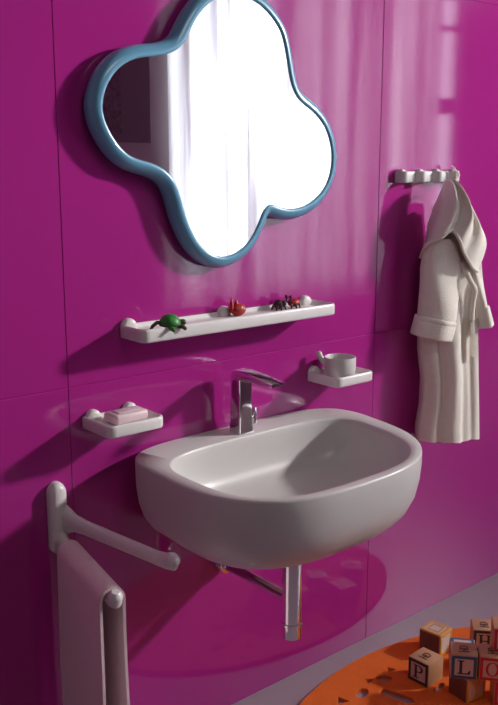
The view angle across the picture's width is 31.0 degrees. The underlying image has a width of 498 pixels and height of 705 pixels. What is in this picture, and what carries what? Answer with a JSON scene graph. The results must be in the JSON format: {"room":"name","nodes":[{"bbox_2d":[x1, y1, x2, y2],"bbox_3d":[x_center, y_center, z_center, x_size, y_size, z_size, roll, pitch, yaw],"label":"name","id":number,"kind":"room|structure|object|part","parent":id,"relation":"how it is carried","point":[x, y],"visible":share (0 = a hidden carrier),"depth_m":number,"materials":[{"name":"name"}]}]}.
{"room":"children's bathroom","nodes":[
{"label":"children's bathroom","id":0,"kind":"room"},
{"bbox_2d":[0,0,497,704],"bbox_3d":[1.478,-1.024,3.637,10.400,3.700,0.060,-10,16,-39],"label":"wall","id":1,"kind":"structure","parent":0,"point":[89,244],"depth_m":2.51,"materials":[{"name":"purple tile"}]},
{"bbox_2d":[46,481,179,608],"bbox_3d":[-0.338,0.437,2.051,0.162,0.191,0.410,-10,16,-39],"label":"towel holder","id":2,"kind":"object","parent":1,"relation":"attached to","point":[62,520],"visible":0.79,"depth_m":2.12,"materials":[{"name":"white plastic"}]},
{"bbox_3d":[-0.464,0.405,2.189,0.046,0.184,0.028,-10,16,-39],"label":"wall plate","id":3,"kind":"part","parent":2,"relation":"part of","materials":[{"name":"white plastic"}]},
{"bbox_3d":[-0.374,0.497,2.050,0.039,0.075,0.388,-7,14,-29],"label":"arm","id":4,"kind":"part","parent":2,"relation":"part of","materials":[{"name":"white plastic"}]},
{"bbox_2d":[57,540,129,704],"bbox_3d":[-0.360,0.782,2.092,0.093,0.633,0.279,-7,14,-29],"label":"hand towel","id":5,"kind":"object","parent":2,"relation":"hanging from","point":[92,633],"visible":0.98,"depth_m":2.03,"materials":[{"name":"fabric"}]},
{"bbox_3d":[-0.306,0.433,2.076,0.411,0.081,0.035,10,16,40],"label":"arm","id":6,"kind":"part","parent":2,"relation":"part of","materials":[{"name":"white plastic"}]},
{"bbox_2d":[82,402,162,438],"bbox_3d":[-0.307,0.165,2.208,0.164,0.045,0.127,-10,16,-39],"label":"soap dish","id":7,"kind":"object","parent":1,"relation":"attached to","point":[93,421],"visible":0.75,"depth_m":2.17,"materials":[{"name":"white ceramic"}]},
{"bbox_2d":[104,406,147,425],"bbox_3d":[-0.303,0.154,2.208,0.098,0.028,0.058,-11,16,-43],"label":"soap bar","id":8,"kind":"object","parent":7,"relation":"on","point":[130,414],"visible":1,"depth_m":2.19,"materials":[{"name":"pink"}]},
{"bbox_3d":[-0.303,0.141,2.205,0.066,0.002,0.036,-10,16,-39],"label":"raised panel","id":9,"kind":"part","parent":8,"relation":"part of","materials":[{"name":"pink"}]},
{"bbox_2d":[83,0,336,267],"bbox_3d":[-0.064,-0.577,2.316,0.813,0.714,0.050,-10,16,-39],"label":"wall mirror","id":10,"kind":"object","parent":1,"relation":"attached to","point":[214,112],"visible":1,"depth_m":2.28,"materials":[{"name":"blue mirror"}]},
{"bbox_2d":[120,295,334,342],"bbox_3d":[-0.033,-0.096,2.407,0.670,0.049,0.104,-10,16,-39],"label":"wall shelf","id":11,"kind":"object","parent":1,"relation":"attached to","point":[221,320],"visible":0.97,"depth_m":2.36,"materials":[{"name":"white ceramic"}]},
{"bbox_2d":[150,314,186,331],"bbox_3d":[-0.199,-0.074,2.216,0.095,0.040,0.067,-10,16,-39],"label":"turtle","id":12,"kind":"object","parent":11,"relation":"on","point":[170,321],"visible":0.95,"depth_m":2.21,"materials":[{"name":"green plastic"}]},
{"bbox_2d":[229,298,245,315],"bbox_3d":[-0.032,-0.125,2.428,0.054,0.052,0.034,-10,16,-39],"label":"crab","id":13,"kind":"object","parent":11,"relation":"on","point":[237,309],"visible":1,"depth_m":2.42},
{"bbox_2d":[271,299,286,310],"bbox_3d":[0.088,-0.135,2.527,0.042,0.030,0.037,-10,16,-39],"label":"toy beetle","id":14,"kind":"object","parent":11,"relation":"on","point":[278,304],"visible":1,"depth_m":2.52,"materials":[{"name":"black plastic"}]},
{"bbox_2d":[285,295,300,308],"bbox_3d":[0.129,-0.146,2.561,0.047,0.038,0.036,-10,16,-39],"label":"crab","id":15,"kind":"object","parent":11,"relation":"on","point":[293,302],"visible":0.98,"depth_m":2.55,"materials":[{"name":"red plastic"}]},
{"bbox_2d":[214,562,302,640],"bbox_3d":[0.025,0.597,2.454,0.059,0.278,0.329,-10,16,-39],"label":"trap","id":16,"kind":"object","parent":1,"relation":"attached to","point":[290,593],"visible":0.77,"depth_m":2.35,"materials":[{"name":"silver metal"}]},
{"bbox_2d":[135,408,421,569],"bbox_3d":[0.125,0.363,2.337,0.765,0.228,0.558,-10,16,-39],"label":"washbasin","id":17,"kind":"object","parent":1,"relation":"attached to","point":[310,485],"visible":0.98,"depth_m":2.20,"materials":[{"name":"ceramic"}]},
{"bbox_2d":[229,368,283,434],"bbox_3d":[0.028,0.139,2.416,0.072,0.178,0.174,-10,16,-39],"label":"tap","id":18,"kind":"object","parent":17,"relation":"on","point":[243,417],"visible":1,"depth_m":2.43,"materials":[{"name":"silver metal"}]},
{"bbox_3d":[0.010,0.173,2.489,0.014,0.048,0.025,-10,16,-39],"label":"lever plate","id":19,"kind":"part","parent":18,"relation":"part of","materials":[{"name":"silver metal"}]},
{"bbox_3d":[0.020,0.068,2.390,0.045,0.028,0.168,-10,16,-39],"label":"spout","id":20,"kind":"part","parent":18,"relation":"part of","materials":[{"name":"silver metal"}]},
{"bbox_2d":[308,366,371,387],"bbox_3d":[0.278,0.064,2.696,0.162,0.045,0.127,-10,16,-39],"label":"cup holder","id":21,"kind":"object","parent":1,"relation":"attached to","point":[316,375],"visible":0.63,"depth_m":2.66,"materials":[{"name":"white ceramic"}]},
{"bbox_2d":[316,351,355,377],"bbox_3d":[0.268,0.032,2.679,0.107,0.076,0.095,-10,16,-39],"label":"cup","id":22,"kind":"object","parent":21,"relation":"on","point":[337,365],"visible":0.98,"depth_m":2.65,"materials":[{"name":"ceramic"}]},
{"bbox_3d":[0.218,0.017,2.676,0.037,0.044,0.016,-1,12,-3],"label":"handle","id":23,"kind":"part","parent":22,"relation":"part of","materials":[{"name":"ceramic"}]},
{"bbox_2d":[395,169,459,182],"bbox_3d":[0.580,-0.569,2.886,0.293,0.042,0.037,-10,16,-39],"label":"hook rail","id":24,"kind":"object","parent":1,"relation":"attached to","point":[401,175],"visible":0.91,"depth_m":2.85,"materials":[{"name":"white ceramic"}]},
{"bbox_2d":[410,165,493,442],"bbox_3d":[0.662,-0.144,2.940,0.304,0.920,0.182,-10,16,-39],"label":"bathrobe","id":25,"kind":"object","parent":24,"relation":"hanging from","point":[452,302],"visible":1,"depth_m":2.92,"materials":[{"name":"fabric"}]},
{"bbox_2d":[419,179,486,272],"bbox_3d":[0.658,-0.403,2.872,0.233,0.300,0.155,-10,16,-39],"label":"hood","id":26,"kind":"object","parent":25,"relation":"attached to","point":[455,239],"depth_m":2.83,"materials":[{"name":"fabric"}]},
{"bbox_2d":[232,573,497,704],"bbox_3d":[2.677,1.126,2.652,10.600,0.100,3.760,-10,16,-39],"label":"floor","id":27,"kind":"structure","parent":0,"point":[479,600],"depth_m":3.08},
{"bbox_2d":[299,627,493,704],"bbox_3d":[0.625,1.070,2.644,1.282,0.012,0.802,-10,16,-39],"label":"round rug","id":28,"kind":"object","parent":27,"relation":"on","point":[346,683],"visible":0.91,"depth_m":2.80,"materials":[{"name":"orange fabric"}]},
{"bbox_2d":[408,647,442,687],"bbox_3d":[0.554,0.987,2.816,0.079,0.079,0.078,-11,16,-42],"label":"block","id":29,"kind":"object","parent":28,"relation":"on","point":[425,666],"visible":1,"depth_m":2.79,"materials":[{"name":"brown wood"}]},
{"bbox_3d":[0.526,0.993,2.791,0.002,0.055,0.055,-11,16,-42],"label":"panel","id":30,"kind":"part","parent":29,"relation":"part of","materials":[{"name":"beige wood"}]},
{"bbox_2d":[419,620,451,654],"bbox_3d":[0.620,0.952,2.983,0.079,0.079,0.079,10,16,40],"label":"block","id":31,"kind":"object","parent":28,"relation":"on","point":[434,636],"visible":0.92,"depth_m":2.96,"materials":[{"name":"brown wood"}]},
{"bbox_3d":[0.594,0.958,2.955,0.055,0.055,0.002,10,16,40],"label":"panel","id":32,"kind":"part","parent":31,"relation":"part of","materials":[{"name":"brown wood"}]},
{"bbox_3d":[0.620,0.914,2.976,0.055,0.002,0.055,10,16,40],"label":"panel","id":33,"kind":"part","parent":31,"relation":"part of","materials":[{"name":"white wood"}]},
{"bbox_3d":[0.649,0.958,2.959,0.002,0.055,0.055,10,16,40],"label":"panel","id":34,"kind":"part","parent":31,"relation":"part of","materials":[{"name":"white wood"}]},
{"bbox_2d":[449,637,474,651],"bbox_3d":[0.685,0.973,2.883,0.079,0.079,0.078,2,12,10],"label":"block","id":35,"kind":"object","parent":28,"relation":"on","point":[451,638],"visible":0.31,"depth_m":2.90,"materials":[{"name":"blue wood"}]},
{"bbox_3d":[0.686,0.936,2.875,0.055,0.002,0.055,2,12,10],"label":"panel","id":36,"kind":"part","parent":35,"relation":"part of","materials":[{"name":"white wood"}]},
{"bbox_2d":[449,671,485,702],"bbox_3d":[0.665,1.005,2.734,0.079,0.078,0.079,-7,14,-31],"label":"block","id":37,"kind":"object","parent":28,"relation":"on","point":[467,690],"visible":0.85,"depth_m":2.70,"materials":[{"name":"brown wood"}]},
{"bbox_3d":[0.632,1.009,2.715,0.002,0.055,0.055,-7,14,-31],"label":"panel","id":38,"kind":"part","parent":37,"relation":"part of","materials":[{"name":"brown wood"}]},
{"bbox_2d":[449,641,477,679],"bbox_3d":[0.647,0.930,2.709,0.078,0.079,0.079,2,12,10],"label":"block","id":39,"kind":"object","parent":37,"relation":"on","point":[463,657],"visible":1,"depth_m":2.67,"materials":[{"name":"brown wood"}]},
{"bbox_3d":[0.640,0.938,2.672,0.055,0.055,0.002,2,12,10],"label":"panel","id":40,"kind":"part","parent":39,"relation":"part of","materials":[{"name":"beige wood"}]},
{"bbox_3d":[0.685,1.012,2.703,0.055,0.055,0.002,-7,14,-31],"label":"panel","id":41,"kind":"part","parent":37,"relation":"part of","materials":[{"name":"white wood"}]},
{"bbox_2d":[470,618,490,650],"bbox_3d":[0.785,0.947,3.007,0.078,0.079,0.079,2,12,7],"label":"block","id":42,"kind":"object","parent":28,"relation":"on","point":[480,629],"visible":0.65,"depth_m":2.97,"materials":[{"name":"brown wood"}]},
{"bbox_3d":[0.780,0.955,2.970,0.055,0.055,0.002,2,12,7],"label":"panel","id":43,"kind":"part","parent":42,"relation":"part of","materials":[{"name":"beige wood"}]},
{"bbox_2d":[490,681,497,704],"bbox_3d":[0.774,1.010,2.710,0.078,0.078,0.079,1,12,7],"label":"block","id":44,"kind":"object","parent":28,"relation":"on","point":[493,684],"visible":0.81,"depth_m":2.68,"materials":[{"name":"brown wood"}]},
{"bbox_2d":[477,643,497,681],"bbox_3d":[0.730,0.932,2.698,0.078,0.079,0.079,2,12,11],"label":"block","id":45,"kind":"object","parent":44,"relation":"on","point":[487,668],"visible":0.99,"depth_m":2.67,"materials":[{"name":"brown wood"}]},
{"bbox_3d":[0.723,0.940,2.661,0.055,0.055,0.002,2,12,11],"label":"panel","id":46,"kind":"part","parent":45,"relation":"part of","materials":[{"name":"wood"}]},
{"bbox_2d":[490,616,497,651],"bbox_3d":[0.773,0.850,2.705,0.078,0.079,0.079,2,12,10],"label":"block","id":47,"kind":"object","parent":45,"relation":"on","point":[494,620],"visible":1,"depth_m":2.68,"materials":[{"name":"brown wood"}]}
]}

